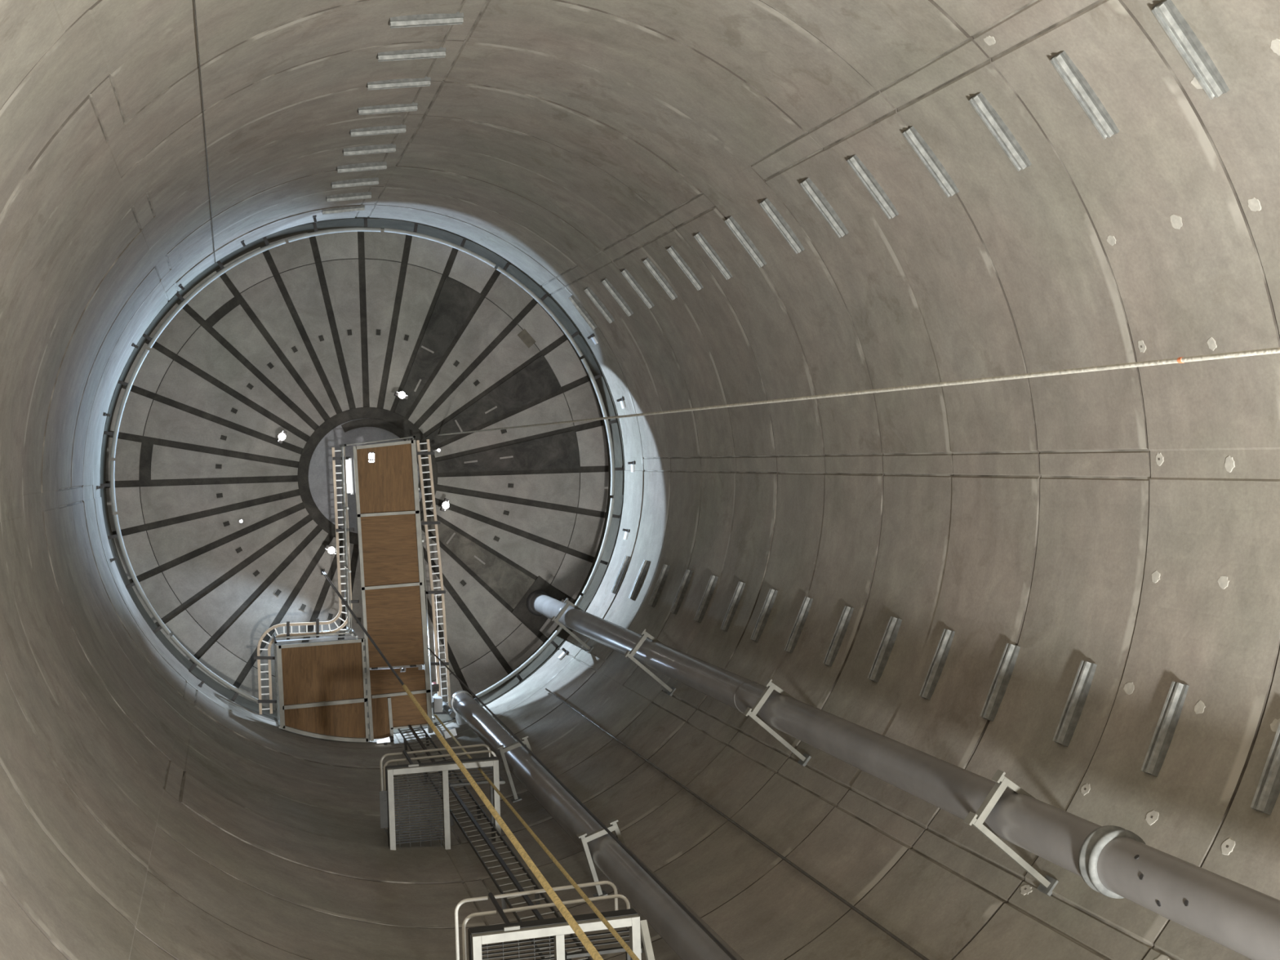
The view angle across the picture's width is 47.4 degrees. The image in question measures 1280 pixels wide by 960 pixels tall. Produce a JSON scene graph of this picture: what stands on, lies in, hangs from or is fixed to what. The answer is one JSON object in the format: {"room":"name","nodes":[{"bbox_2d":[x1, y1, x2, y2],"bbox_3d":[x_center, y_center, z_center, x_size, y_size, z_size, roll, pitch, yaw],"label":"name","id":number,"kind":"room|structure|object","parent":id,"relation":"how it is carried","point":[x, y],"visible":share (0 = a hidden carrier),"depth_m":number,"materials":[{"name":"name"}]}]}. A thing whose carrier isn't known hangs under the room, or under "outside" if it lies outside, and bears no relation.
{"room":"underground shaft","nodes":[
{"label":"underground shaft","id":0,"kind":"room"},
{"bbox_2d":[105,228,608,710],"bbox_3d":[-5.533,-0.077,29.668,10.200,0.380,10.200,0,-89,-16],"label":"ceiling","id":1,"kind":"structure","parent":0,"point":[313,340],"depth_m":29.36,"materials":[{"name":"concrete"}]},
{"bbox_2d":[277,430,287,444],"bbox_3d":[-7.060,-0.847,28.733,0.139,0.740,0.260,25,-96,-14],"label":"floodlight","id":2,"kind":"object","parent":1,"relation":"hanging from","point":[282,437],"visible":1,"depth_m":28.40,"materials":[{"name":"metal"}]},
{"bbox_2d":[324,544,336,554],"bbox_3d":[-6.154,1.380,29.011,0.260,0.740,0.139,29,-97,-14],"label":"floodlight","id":3,"kind":"object","parent":1,"relation":"hanging from","point":[331,550],"visible":0.97,"depth_m":28.67,"materials":[{"name":"metal"}]},
{"bbox_2d":[393,391,408,399],"bbox_3d":[-4.825,-1.694,29.350,0.260,0.740,0.140,21,-95,-15],"label":"floodlight","id":4,"kind":"object","parent":1,"relation":"hanging from","point":[402,394],"visible":1,"depth_m":29.01,"materials":[{"name":"metal"}]},
{"bbox_2d":[440,497,448,511],"bbox_3d":[-3.988,0.504,29.608,0.140,0.740,0.260,22,-95,-15],"label":"floodlight","id":5,"kind":"object","parent":1,"relation":"hanging from","point":[445,504],"visible":1,"depth_m":29.28,"materials":[{"name":"metal"}]},
{"bbox_2d":[437,346,1279,435],"bbox_3d":[0.585,-0.723,14.851,1.020,31.461,0.032,4,-91,-16],"label":"cable","id":6,"kind":"object","parent":1,"relation":"hanging from","point":[1273,350],"visible":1,"depth_m":9.58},
{"bbox_2d":[0,0,1279,959],"bbox_3d":[-1.058,0.093,13.678,10.050,30.110,10.050,-29,-82,-14],"label":"wall","id":7,"kind":"structure","parent":0,"point":[1123,522],"depth_m":15.39,"materials":[{"name":"concrete"}]},
{"bbox_2d":[96,485,103,488],"bbox_3d":[-9.671,0.134,26.136,0.122,0.145,0.061,0,-89,-16],"label":"clip","id":8,"kind":"object","parent":7,"relation":"attached to","point":[97,486],"visible":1,"depth_m":26.16,"materials":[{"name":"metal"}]},
{"bbox_2d":[103,412,111,417],"bbox_3d":[-9.548,-1.168,26.157,0.120,0.145,0.060,14,-93,-15],"label":"clip","id":9,"kind":"object","parent":7,"relation":"attached to","point":[104,413],"visible":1,"depth_m":26.18,"materials":[{"name":"metal"}]},
{"bbox_2d":[109,557,117,562],"bbox_3d":[-9.458,1.429,26.209,0.120,0.145,0.060,-18,-85,-15],"label":"clip","id":10,"kind":"object","parent":7,"relation":"attached to","point":[113,558],"visible":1,"depth_m":26.23,"materials":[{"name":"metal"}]},
{"bbox_2d":[131,342,138,348],"bbox_3d":[-9.089,-2.413,26.272,0.120,0.145,0.060,29,-97,-14],"label":"clip","id":11,"kind":"object","parent":7,"relation":"attached to","point":[133,344],"visible":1,"depth_m":26.29,"materials":[{"name":"metal"}]},
{"bbox_2d":[177,283,185,290],"bbox_3d":[-8.315,-3.500,26.477,0.120,0.145,0.060,45,-101,-12],"label":"clip","id":12,"kind":"object","parent":7,"relation":"attached to","point":[180,284],"visible":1,"depth_m":26.50,"materials":[{"name":"metal"}]},
{"bbox_2d":[198,680,204,687],"bbox_3d":[-8.000,3.717,26.642,0.060,0.145,0.120,41,-100,-12],"label":"clip","id":13,"kind":"object","parent":7,"relation":"attached to","point":[202,682],"visible":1,"depth_m":26.66,"materials":[{"name":"metal"}]},
{"bbox_2d":[193,0,215,263],"bbox_3d":[-3.891,-3.893,12.822,0.018,30.030,0.018,0,-89,-16],"label":"cable","id":14,"kind":"object","parent":7,"relation":"attached to","point":[194,5],"visible":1,"depth_m":15.30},
{"bbox_2d":[312,215,316,222],"bbox_3d":[-6.035,-4.851,27.101,0.060,0.145,0.120,-14,-86,-15],"label":"clip","id":15,"kind":"object","parent":7,"relation":"attached to","point":[313,216],"visible":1,"depth_m":27.12,"materials":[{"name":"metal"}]},
{"bbox_2d":[272,628,369,742],"bbox_3d":[-6.074,3.916,27.763,1.732,1.262,2.006,0,-89,-16],"label":"deck","id":16,"kind":"object","parent":7,"relation":"attached to","point":[321,688],"visible":0.92,"depth_m":27.25,"materials":[{"name":"wood"}]},
{"bbox_2d":[321,204,364,214],"bbox_3d":[-5.437,-4.957,26.745,0.775,0.165,0.104,-8,-87,-15],"label":"channel","id":17,"kind":"object","parent":7,"relation":"attached to","point":[348,209],"visible":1,"depth_m":26.69,"materials":[{"name":"metal"}]},
{"bbox_2d":[325,191,371,202],"bbox_3d":[-5.083,-4.944,25.479,0.775,0.165,0.104,-8,-87,-15],"label":"channel","id":18,"kind":"object","parent":7,"relation":"attached to","point":[350,196],"visible":1,"depth_m":25.42,"materials":[{"name":"metal"}]},
{"bbox_2d":[330,177,378,188],"bbox_3d":[-4.728,-4.930,24.213,0.775,0.165,0.104,-8,-87,-15],"label":"channel","id":19,"kind":"object","parent":7,"relation":"attached to","point":[366,181],"visible":1,"depth_m":24.16,"materials":[{"name":"metal"}]},
{"bbox_2d":[336,160,386,173],"bbox_3d":[-4.374,-4.917,22.947,0.775,0.165,0.104,-8,-87,-15],"label":"channel","id":20,"kind":"object","parent":7,"relation":"attached to","point":[380,165],"visible":1,"depth_m":22.89,"materials":[{"name":"metal"}]},
{"bbox_2d":[100,218,622,704],"bbox_3d":[-5.168,-0.277,28.362,10.057,0.157,9.629,0,-89,-16],"label":"ring","id":21,"kind":"object","parent":7,"relation":"attached to","point":[365,228],"visible":0.97,"depth_m":27.99,"materials":[{"name":"metal"}]},
{"bbox_2d":[100,216,625,733],"bbox_3d":[-5.343,-0.070,28.989,10.140,1.690,10.140,0,-89,-16],"label":"trim","id":22,"kind":"structure","parent":7,"relation":"on","point":[605,391],"depth_m":29.17,"materials":[{"name":"metal"}]},
{"bbox_2d":[342,143,395,155],"bbox_3d":[-4.020,-4.903,21.681,0.775,0.165,0.104,-8,-87,-15],"label":"channel","id":23,"kind":"object","parent":7,"relation":"attached to","point":[377,148],"visible":1,"depth_m":21.63,"materials":[{"name":"metal"}]},
{"bbox_2d":[349,124,406,137],"bbox_3d":[-3.665,-4.890,20.415,0.775,0.165,0.104,-8,-87,-15],"label":"channel","id":24,"kind":"object","parent":7,"relation":"attached to","point":[384,130],"visible":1,"depth_m":20.37,"materials":[{"name":"metal"}]},
{"bbox_2d":[376,735,394,745],"bbox_3d":[-4.750,4.883,27.229,0.315,0.110,0.142,-14,-86,-15],"label":"light","id":25,"kind":"object","parent":7,"relation":"attached to","point":[390,739],"visible":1,"depth_m":27.20,"materials":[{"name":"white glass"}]},
{"bbox_2d":[339,435,435,741],"bbox_3d":[-4.898,2.032,28.067,1.483,1.272,5.684,-3,-88,-16],"label":"deck","id":26,"kind":"object","parent":7,"relation":"attached to","point":[392,562],"visible":0.96,"depth_m":27.57,"materials":[{"name":"wood"}]},
{"bbox_2d":[253,447,359,714],"bbox_3d":[-6.093,2.044,27.989,1.516,0.135,5.325,21,-95,-15],"label":"cable tray","id":27,"kind":"object","parent":26,"relation":"attached to","point":[317,623],"visible":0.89,"depth_m":27.96,"materials":[{"name":"metal"}]},
{"bbox_2d":[346,457,353,494],"bbox_3d":[-5.510,-0.069,27.665,0.120,0.110,0.691,-3,-89,-16],"label":"tube light","id":28,"kind":"object","parent":26,"relation":"attached to","point":[348,462],"visible":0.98,"depth_m":27.62,"materials":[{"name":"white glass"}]},
{"bbox_2d":[368,453,374,462],"bbox_3d":[-5.375,-0.439,28.913,0.192,1.250,0.192,0,-89,-16],"label":"marker lamp","id":29,"kind":"object","parent":26,"relation":"attached to","point":[370,454],"visible":0.51,"depth_m":28.32,"materials":[{"name":"white"}]},
{"bbox_2d":[416,439,451,714],"bbox_3d":[-4.101,1.912,28.511,0.562,0.200,5.406,-4,-88,-16],"label":"cable tray","id":30,"kind":"object","parent":26,"relation":"attached to","point":[437,663],"visible":0.91,"depth_m":28.55,"materials":[{"name":"metal"}]},
{"bbox_2d":[434,594,443,709],"bbox_3d":[-3.938,3.360,28.551,0.010,0.160,2.254,-4,-88,-16],"label":"tray","id":31,"kind":"object","parent":30,"relation":"on","point":[437,663],"depth_m":28.58,"materials":[{"name":"metal"}]},
{"bbox_2d":[431,682,439,691],"bbox_3d":[-3.958,3.960,28.053,0.140,0.500,0.140,0,-89,-16],"label":"junction box","id":32,"kind":"object","parent":26,"relation":"attached to","point":[435,687],"visible":0.93,"depth_m":27.82,"materials":[{"name":"white paint"}]},
{"bbox_2d":[431,695,442,712],"bbox_3d":[-3.913,4.301,28.007,0.200,0.340,0.260,0,-89,-16],"label":"junction box","id":33,"kind":"object","parent":26,"relation":"attached to","point":[437,704],"visible":1,"depth_m":27.86,"materials":[{"name":"white paint"}]},
{"bbox_2d":[427,647,737,959],"bbox_3d":[-0.283,3.263,13.508,0.479,29.260,0.025,19,-94,-15],"label":"cable","id":34,"kind":"object","parent":26,"relation":"hanging from","point":[693,917],"visible":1,"depth_m":13.27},
{"bbox_2d":[357,102,417,115],"bbox_3d":[-3.311,-4.876,19.148,0.775,0.165,0.104,-8,-87,-15],"label":"channel","id":35,"kind":"object","parent":7,"relation":"attached to","point":[386,108],"visible":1,"depth_m":19.10,"materials":[{"name":"metal"}]},
{"bbox_2d":[366,75,431,90],"bbox_3d":[-2.957,-4.863,17.882,0.775,0.165,0.104,-8,-87,-15],"label":"channel","id":36,"kind":"object","parent":7,"relation":"attached to","point":[406,82],"visible":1,"depth_m":17.83,"materials":[{"name":"metal"}]},
{"bbox_2d":[376,46,446,62],"bbox_3d":[-2.602,-4.849,16.616,0.775,0.165,0.104,-8,-87,-15],"label":"channel","id":37,"kind":"object","parent":7,"relation":"attached to","point":[417,54],"visible":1,"depth_m":16.57,"materials":[{"name":"metal"}]},
{"bbox_2d":[388,11,463,28],"bbox_3d":[-2.248,-4.836,15.350,0.775,0.165,0.104,-8,-87,-15],"label":"channel","id":38,"kind":"object","parent":7,"relation":"attached to","point":[425,20],"visible":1,"depth_m":15.30,"materials":[{"name":"metal"}]},
{"bbox_2d":[379,743,505,849],"bbox_3d":[-2.825,4.429,20.390,1.710,1.160,1.204,0,-89,-16],"label":"landing","id":39,"kind":"object","parent":7,"relation":"attached to","point":[387,797],"visible":0.98,"depth_m":19.85,"materials":[{"name":"metal"}]},
{"bbox_2d":[442,726,457,738],"bbox_3d":[-3.552,4.720,27.251,0.220,0.160,0.140,-15,-85,-15],"label":"wall box","id":40,"kind":"object","parent":7,"relation":"attached to","point":[452,730],"visible":0.79,"depth_m":27.19,"materials":[{"name":"metal"}]},
{"bbox_2d":[397,724,591,959],"bbox_3d":[-1.417,4.893,17.154,0.450,23.900,0.278,-7,-87,-15],"label":"ladder","id":41,"kind":"object","parent":7,"relation":"attached to","point":[504,900],"visible":0.79,"depth_m":19.09,"materials":[{"name":"metal"}]},
{"bbox_2d":[496,734,533,803],"bbox_3d":[-1.772,4.322,21.867,0.603,0.160,0.872,-20,-84,-15],"label":"bracket","id":42,"kind":"object","parent":7,"relation":"attached to","point":[502,750],"visible":0.76,"depth_m":21.80,"materials":[{"name":"metal"}]},
{"bbox_2d":[454,880,654,959],"bbox_3d":[-0.773,4.506,13.111,1.737,1.885,1.204,0,-89,-16],"label":"landing","id":43,"kind":"object","parent":7,"relation":"attached to","point":[628,918],"visible":0.96,"depth_m":13.02,"materials":[{"name":"metal"}]},
{"bbox_2d":[557,647,568,659],"bbox_3d":[-1.524,3.386,28.500,0.121,0.240,0.215,44,-100,-12],"label":"clip","id":44,"kind":"object","parent":7,"relation":"attached to","point":[565,651],"visible":1,"depth_m":28.48,"materials":[{"name":"metal"}]},
{"bbox_2d":[550,597,594,653],"bbox_3d":[-1.139,2.702,27.323,0.962,0.160,0.642,38,-99,-13],"label":"bracket","id":45,"kind":"object","parent":7,"relation":"attached to","point":[568,603],"visible":0.76,"depth_m":27.23,"materials":[{"name":"metal"}]},
{"bbox_2d":[568,295,597,329],"bbox_3d":[-1.097,-3.213,27.978,0.104,0.165,0.775,-41,-79,-12],"label":"channel","id":46,"kind":"object","parent":7,"relation":"attached to","point":[577,305],"visible":1,"depth_m":27.93,"materials":[{"name":"metal"}]},
{"bbox_2d":[586,333,597,344],"bbox_3d":[-0.930,-2.743,28.601,0.121,0.240,0.215,-35,-81,-13],"label":"clip","id":47,"kind":"object","parent":7,"relation":"attached to","point":[592,336],"visible":1,"depth_m":28.57,"materials":[{"name":"metal"}]},
{"bbox_2d":[584,287,614,323],"bbox_3d":[-0.742,-3.200,26.712,0.104,0.165,0.775,-41,-79,-12],"label":"channel","id":48,"kind":"object","parent":7,"relation":"attached to","point":[595,300],"visible":1,"depth_m":26.66,"materials":[{"name":"metal"}]},
{"bbox_2d":[577,817,625,897],"bbox_3d":[-0.370,4.406,16.995,0.603,0.160,0.788,-20,-84,-15],"label":"bracket","id":49,"kind":"object","parent":7,"relation":"attached to","point":[584,837],"visible":0.66,"depth_m":16.93,"materials":[{"name":"metal"}]},
{"bbox_2d":[601,278,633,316],"bbox_3d":[-0.388,-3.186,25.446,0.104,0.165,0.775,-41,-79,-12],"label":"channel","id":50,"kind":"object","parent":7,"relation":"attached to","point":[615,295],"visible":1,"depth_m":25.40,"materials":[{"name":"metal"}]},
{"bbox_2d":[610,555,630,594],"bbox_3d":[-0.368,1.832,28.236,0.104,0.165,0.775,23,-96,-15],"label":"channel","id":51,"kind":"object","parent":7,"relation":"attached to","point":[624,566],"visible":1,"depth_m":28.18,"materials":[{"name":"metal"}]},
{"bbox_2d":[616,397,625,408],"bbox_3d":[-0.377,-1.504,28.769,0.121,0.240,0.215,-19,-85,-15],"label":"clip","id":52,"kind":"object","parent":7,"relation":"attached to","point":[621,400],"visible":1,"depth_m":28.74,"materials":[{"name":"metal"}]},
{"bbox_2d":[622,528,630,540],"bbox_3d":[-0.298,1.068,28.818,0.121,0.240,0.215,13,-93,-15],"label":"clip","id":53,"kind":"object","parent":7,"relation":"attached to","point":[627,531],"visible":1,"depth_m":28.79,"materials":[{"name":"metal"}]},
{"bbox_2d":[627,461,635,472],"bbox_3d":[-0.176,-0.261,28.838,0.128,0.240,0.215,0,-89,-16],"label":"clip","id":54,"kind":"object","parent":7,"relation":"attached to","point":[633,463],"visible":1,"depth_m":28.81,"materials":[{"name":"metal"}]},
{"bbox_2d":[621,268,654,308],"bbox_3d":[-0.034,-3.173,24.180,0.104,0.165,0.775,-41,-79,-12],"label":"channel","id":55,"kind":"object","parent":7,"relation":"attached to","point":[637,287],"visible":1,"depth_m":24.13,"materials":[{"name":"metal"}]},
{"bbox_2d":[628,559,649,599],"bbox_3d":[-0.014,1.845,26.970,0.104,0.165,0.775,23,-96,-15],"label":"channel","id":56,"kind":"object","parent":7,"relation":"attached to","point":[645,564],"visible":1,"depth_m":26.91,"materials":[{"name":"metal"}]},
{"bbox_2d":[623,628,675,696],"bbox_3d":[0.282,2.756,22.249,0.962,0.160,0.642,38,-99,-13],"label":"bracket","id":57,"kind":"object","parent":7,"relation":"attached to","point":[630,655],"visible":0.76,"depth_m":22.16,"materials":[{"name":"metal"}]},
{"bbox_2d":[648,564,670,607],"bbox_3d":[0.341,1.859,25.704,0.104,0.165,0.775,23,-96,-15],"label":"channel","id":58,"kind":"object","parent":7,"relation":"attached to","point":[662,578],"visible":1,"depth_m":25.64,"materials":[{"name":"metal"}]},
{"bbox_2d":[642,257,677,300],"bbox_3d":[0.321,-3.159,22.914,0.104,0.165,0.775,-41,-79,-12],"label":"channel","id":59,"kind":"object","parent":7,"relation":"attached to","point":[648,264],"visible":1,"depth_m":22.86,"materials":[{"name":"metal"}]},
{"bbox_2d":[670,569,693,614],"bbox_3d":[0.695,1.872,24.438,0.104,0.165,0.775,23,-96,-15],"label":"channel","id":60,"kind":"object","parent":7,"relation":"attached to","point":[682,588],"visible":1,"depth_m":24.38,"materials":[{"name":"metal"}]},
{"bbox_2d":[666,245,703,290],"bbox_3d":[0.675,-3.146,21.648,0.104,0.165,0.775,-41,-79,-12],"label":"channel","id":61,"kind":"object","parent":7,"relation":"attached to","point":[673,252],"visible":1,"depth_m":21.60,"materials":[{"name":"metal"}]},
{"bbox_2d":[693,574,718,622],"bbox_3d":[1.049,1.885,23.172,0.104,0.165,0.775,23,-96,-15],"label":"channel","id":62,"kind":"object","parent":7,"relation":"attached to","point":[709,589],"visible":1,"depth_m":23.12,"materials":[{"name":"metal"}]},
{"bbox_2d":[693,231,732,279],"bbox_3d":[1.029,-3.132,20.382,0.104,0.165,0.775,-41,-79,-12],"label":"channel","id":63,"kind":"object","parent":7,"relation":"attached to","point":[706,246],"visible":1,"depth_m":20.34,"materials":[{"name":"metal"}]},
{"bbox_2d":[720,581,745,631],"bbox_3d":[1.404,1.899,21.905,0.104,0.165,0.775,23,-96,-15],"label":"channel","id":64,"kind":"object","parent":7,"relation":"attached to","point":[735,599],"visible":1,"depth_m":21.85,"materials":[{"name":"metal"}]},
{"bbox_2d":[545,688,928,959],"bbox_3d":[2.051,4.034,13.608,0.039,28.180,0.037,0,-89,-16],"label":"cable","id":65,"kind":"object","parent":7,"relation":"attached to","point":[906,945],"visible":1,"depth_m":15.83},
{"bbox_2d":[724,216,766,267],"bbox_3d":[1.384,-3.119,19.116,0.104,0.165,0.775,-41,-79,-12],"label":"channel","id":66,"kind":"object","parent":7,"relation":"attached to","point":[732,224],"visible":1,"depth_m":19.07,"materials":[{"name":"metal"}]},
{"bbox_2d":[750,588,777,642],"bbox_3d":[1.758,1.912,20.639,0.104,0.165,0.775,23,-96,-15],"label":"channel","id":67,"kind":"object","parent":7,"relation":"attached to","point":[769,602],"visible":1,"depth_m":20.59,"materials":[{"name":"metal"}]},
{"bbox_2d":[742,678,811,766],"bbox_3d":[1.729,2.811,17.078,0.962,0.160,0.642,38,-99,-13],"label":"bracket","id":68,"kind":"object","parent":7,"relation":"attached to","point":[752,713],"visible":0.76,"depth_m":16.99,"materials":[{"name":"metal"}]},
{"bbox_2d":[759,198,804,253],"bbox_3d":[1.738,-3.105,17.850,0.104,0.165,0.775,-41,-79,-12],"label":"channel","id":69,"kind":"object","parent":7,"relation":"attached to","point":[773,214],"visible":1,"depth_m":17.80,"materials":[{"name":"metal"}]},
{"bbox_2d":[784,596,813,653],"bbox_3d":[2.112,1.926,19.373,0.104,0.165,0.775,23,-96,-15],"label":"channel","id":70,"kind":"object","parent":7,"relation":"attached to","point":[803,612],"visible":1,"depth_m":19.32,"materials":[{"name":"metal"}]},
{"bbox_2d":[800,177,848,238],"bbox_3d":[2.092,-3.092,16.584,0.104,0.165,0.775,-41,-79,-12],"label":"channel","id":71,"kind":"object","parent":7,"relation":"attached to","point":[808,186],"visible":1,"depth_m":16.53,"materials":[{"name":"metal"}]},
{"bbox_2d":[822,605,853,666],"bbox_3d":[2.467,1.939,18.107,0.104,0.165,0.775,23,-96,-15],"label":"channel","id":72,"kind":"object","parent":7,"relation":"attached to","point":[842,627],"visible":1,"depth_m":18.06,"materials":[{"name":"metal"}]},
{"bbox_2d":[846,155,898,219],"bbox_3d":[2.447,-3.078,15.318,0.104,0.165,0.775,-41,-79,-12],"label":"channel","id":73,"kind":"object","parent":7,"relation":"attached to","point":[878,194],"visible":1,"depth_m":15.27,"materials":[{"name":"metal"}]},
{"bbox_2d":[867,616,902,682],"bbox_3d":[2.821,1.953,16.841,0.104,0.165,0.775,23,-96,-15],"label":"channel","id":74,"kind":"object","parent":7,"relation":"attached to","point":[888,640],"visible":1,"depth_m":16.79,"materials":[{"name":"metal"}]},
{"bbox_2d":[902,126,959,197],"bbox_3d":[2.801,-3.065,14.051,0.104,0.165,0.775,-41,-79,-12],"label":"channel","id":75,"kind":"object","parent":7,"relation":"attached to","point":[918,144],"visible":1,"depth_m":14.01,"materials":[{"name":"metal"}]},
{"bbox_2d":[919,628,955,699],"bbox_3d":[3.175,1.966,15.575,0.104,0.165,0.775,23,-96,-15],"label":"channel","id":76,"kind":"object","parent":7,"relation":"attached to","point":[939,660],"visible":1,"depth_m":15.52,"materials":[{"name":"metal"}]},
{"bbox_2d":[968,92,1031,171],"bbox_3d":[3.155,-3.051,12.785,0.104,0.165,0.775,-41,-79,-12],"label":"channel","id":77,"kind":"object","parent":7,"relation":"attached to","point":[990,117],"visible":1,"depth_m":12.74,"materials":[{"name":"metal"}]},
{"bbox_2d":[980,643,1020,721],"bbox_3d":[3.530,1.980,14.309,0.104,0.165,0.775,23,-96,-15],"label":"channel","id":78,"kind":"object","parent":7,"relation":"attached to","point":[1003,673],"visible":1,"depth_m":14.26,"materials":[{"name":"metal"}]},
{"bbox_2d":[963,768,1057,896],"bbox_3d":[3.160,2.865,11.964,0.962,0.160,0.642,38,-99,-13],"label":"bracket","id":79,"kind":"object","parent":7,"relation":"attached to","point":[1047,883],"visible":0.76,"depth_m":11.88,"materials":[{"name":"metal"}]},
{"bbox_2d":[1053,660,1097,746],"bbox_3d":[3.884,1.993,13.043,0.104,0.165,0.775,23,-96,-15],"label":"channel","id":80,"kind":"object","parent":7,"relation":"attached to","point":[1077,698],"visible":1,"depth_m":12.99,"materials":[{"name":"metal"}]},
{"bbox_2d":[1049,50,1119,139],"bbox_3d":[3.510,-3.038,11.519,0.104,0.165,0.775,-41,-79,-12],"label":"channel","id":81,"kind":"object","parent":7,"relation":"attached to","point":[1073,77],"visible":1,"depth_m":11.48,"materials":[{"name":"metal"}]},
{"bbox_2d":[1141,681,1188,777],"bbox_3d":[4.238,2.007,11.777,0.104,0.165,0.775,23,-96,-15],"label":"channel","id":82,"kind":"object","parent":7,"relation":"attached to","point":[1171,713],"visible":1,"depth_m":11.73,"materials":[{"name":"metal"}]},
{"bbox_2d":[1151,0,1229,99],"bbox_3d":[3.864,-3.024,10.253,0.104,0.165,0.775,-41,-79,-12],"label":"channel","id":83,"kind":"object","parent":7,"relation":"attached to","point":[1177,28],"visible":1,"depth_m":10.21,"materials":[{"name":"metal"}]},
{"bbox_2d":[1250,723,1279,814],"bbox_3d":[4.593,2.020,10.511,0.104,0.165,0.775,23,-96,-15],"label":"channel","id":84,"kind":"object","parent":7,"relation":"attached to","point":[1268,789],"visible":1,"depth_m":10.46,"materials":[{"name":"metal"}]},
{"bbox_3d":[3.027,0.248,-0.916,10.200,0.200,10.200,0,-89,-16],"label":"floor","id":85,"kind":"structure","parent":0,"visible":0},
{"bbox_2d":[434,714,639,959],"bbox_3d":[-0.716,3.583,13.421,0.036,29.263,2.647,-39,-80,-12],"label":"rope","id":86,"kind":"object","parent":85,"relation":"on","point":[620,940],"visible":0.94,"depth_m":13.41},
{"bbox_2d":[433,690,743,959],"bbox_3d":[0.292,4.519,14.591,0.550,31.050,0.715,-21,-84,-14],"label":"vertical pipe","id":87,"kind":"object","parent":85,"relation":"on","point":[674,926],"visible":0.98,"depth_m":16.67,"materials":[{"name":"grey metal"}]},
{"bbox_2d":[526,590,1279,959],"bbox_3d":[2.131,2.726,15.320,0.540,31.500,0.540,0,-89,-16],"label":"vertical pipe","id":88,"kind":"object","parent":85,"relation":"on","point":[1113,861],"visible":0.87,"depth_m":11.67,"materials":[{"name":"grey metal"}]},
{"bbox_3d":[-6.342,1.828,29.166,0.060,0.349,0.140,0,-89,-16],"label":"pulley block","id":89,"kind":"object","parent":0,"visible":0},
{"bbox_2d":[321,571,603,959],"bbox_3d":[-2.147,2.135,13.971,0.056,31.180,0.345,22,-95,-15],"label":"rope","id":90,"kind":"object","parent":89,"relation":"hanging from","point":[562,908],"visible":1,"depth_m":9.42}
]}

